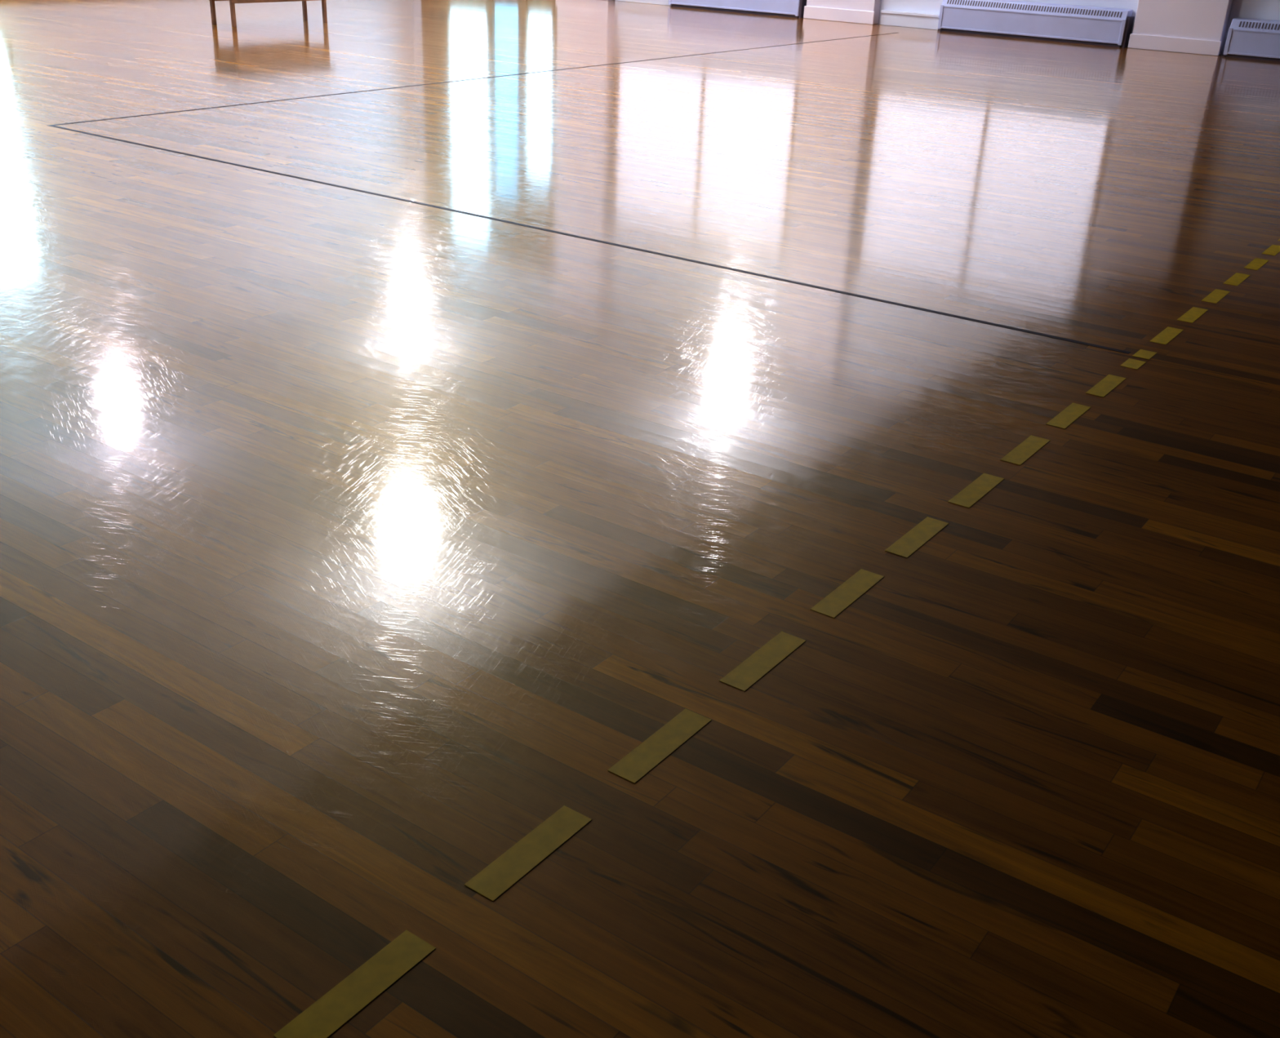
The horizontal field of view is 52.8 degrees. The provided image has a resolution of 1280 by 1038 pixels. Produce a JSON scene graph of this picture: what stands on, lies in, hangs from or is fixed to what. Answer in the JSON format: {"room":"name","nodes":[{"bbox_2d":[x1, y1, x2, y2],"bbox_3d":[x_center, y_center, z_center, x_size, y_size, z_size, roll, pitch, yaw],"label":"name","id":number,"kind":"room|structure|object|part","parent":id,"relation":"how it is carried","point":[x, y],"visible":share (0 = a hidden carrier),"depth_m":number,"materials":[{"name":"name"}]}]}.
{"room":"school gymnasium","nodes":[
{"label":"school gymnasium","id":0,"kind":"room"},
{"bbox_2d":[0,0,1279,1037],"bbox_3d":[-1.040,-1.690,6.219,20.284,0.100,20.476,19,30,31],"label":"floor","id":1,"kind":"structure","parent":0,"point":[353,543],"depth_m":2.63,"materials":[{"name":"brown wood"}]},
{"bbox_2d":[208,0,327,26],"bbox_3d":[-3.467,-4.877,12.070,0.380,0.450,1.200,19,30,31],"label":"wooden bench","id":2,"kind":"object","parent":1,"relation":"on","point":[232,2],"visible":1,"depth_m":11.81,"materials":[{"name":"brown wood"}]},
{"bbox_3d":[-3.463,-4.967,12.027,0.380,0.250,1.200,19,30,31],"label":"seat and apron","id":3,"kind":"part","parent":2,"relation":"part of","materials":[{"name":"brown wood"}]},
{"bbox_2d":[48,32,1130,354],"bbox_3d":[2.125,-2.903,8.953,5.492,0.001,10.077,19,30,31],"label":"line","id":4,"kind":"object","parent":1,"relation":"on","point":[54,126],"visible":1,"depth_m":5.03,"materials":[{"name":"paint"}]},
{"bbox_2d":[273,239,1279,1037],"bbox_3d":[2.336,-0.967,4.891,0.052,0.001,11.203,19,30,31],"label":"tape","id":5,"kind":"object","parent":1,"relation":"on","point":[353,993],"visible":1,"depth_m":1.90,"materials":[{"name":"yellow plastic"}]},
{"bbox_2d":[803,0,880,24],"bbox_3d":[2.472,-7.920,14.354,0.923,4.460,0.179,19,30,31],"label":"pilaster","id":6,"kind":"object","parent":1,"relation":"on","point":[859,11],"visible":1,"depth_m":15.16,"materials":[{"name":"white paint"}]},
{"bbox_2d":[1128,0,1232,56],"bbox_3d":[5.570,-5.907,12.830,0.911,2.376,0.179,19,30,31],"label":"pilaster","id":7,"kind":"object","parent":1,"relation":"on","point":[1199,27],"visible":1,"depth_m":13.16,"materials":[{"name":"white paint"}]},
{"bbox_2d":[878,0,1279,55],"bbox_3d":[4.959,-7.185,13.032,20.534,4.462,0.250,19,30,31],"label":"wall","id":8,"kind":"structure","parent":0,"point":[1251,9],"depth_m":12.99,"materials":[{"name":"white paint"}]},
{"bbox_2d":[614,0,671,5],"bbox_3d":[0.060,-6.883,16.731,0.881,0.360,0.115,19,30,31],"label":"trim","id":9,"kind":"structure","parent":8,"relation":"attached to","point":[665,2],"depth_m":16.70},
{"bbox_2d":[668,0,806,17],"bbox_3d":[1.200,-6.469,15.958,1.910,0.365,0.198,19,30,31],"label":"radiator baseboard","id":10,"kind":"object","parent":8,"relation":"attached to","point":[788,8],"visible":0.9,"depth_m":15.79,"materials":[{"name":"metal"}]},
{"bbox_2d":[880,0,942,30],"bbox_3d":[3.122,-5.837,14.810,0.723,0.360,0.115,19,30,31],"label":"trim","id":11,"kind":"structure","parent":8,"relation":"attached to","point":[919,14],"depth_m":14.80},
{"bbox_2d":[937,0,1134,47],"bbox_3d":[4.271,-5.420,14.031,2.091,0.365,0.198,19,30,31],"label":"radiator baseboard","id":12,"kind":"object","parent":8,"relation":"attached to","point":[1074,24],"visible":1,"depth_m":13.92,"materials":[{"name":"metal"}]},
{"bbox_2d":[1222,17,1279,62],"bbox_3d":[6.813,-4.551,12.436,2.170,0.365,0.198,19,30,31],"label":"radiator baseboard","id":13,"kind":"object","parent":8,"relation":"attached to","point":[1246,37],"visible":1,"depth_m":12.80,"materials":[{"name":"metal"}]}
]}

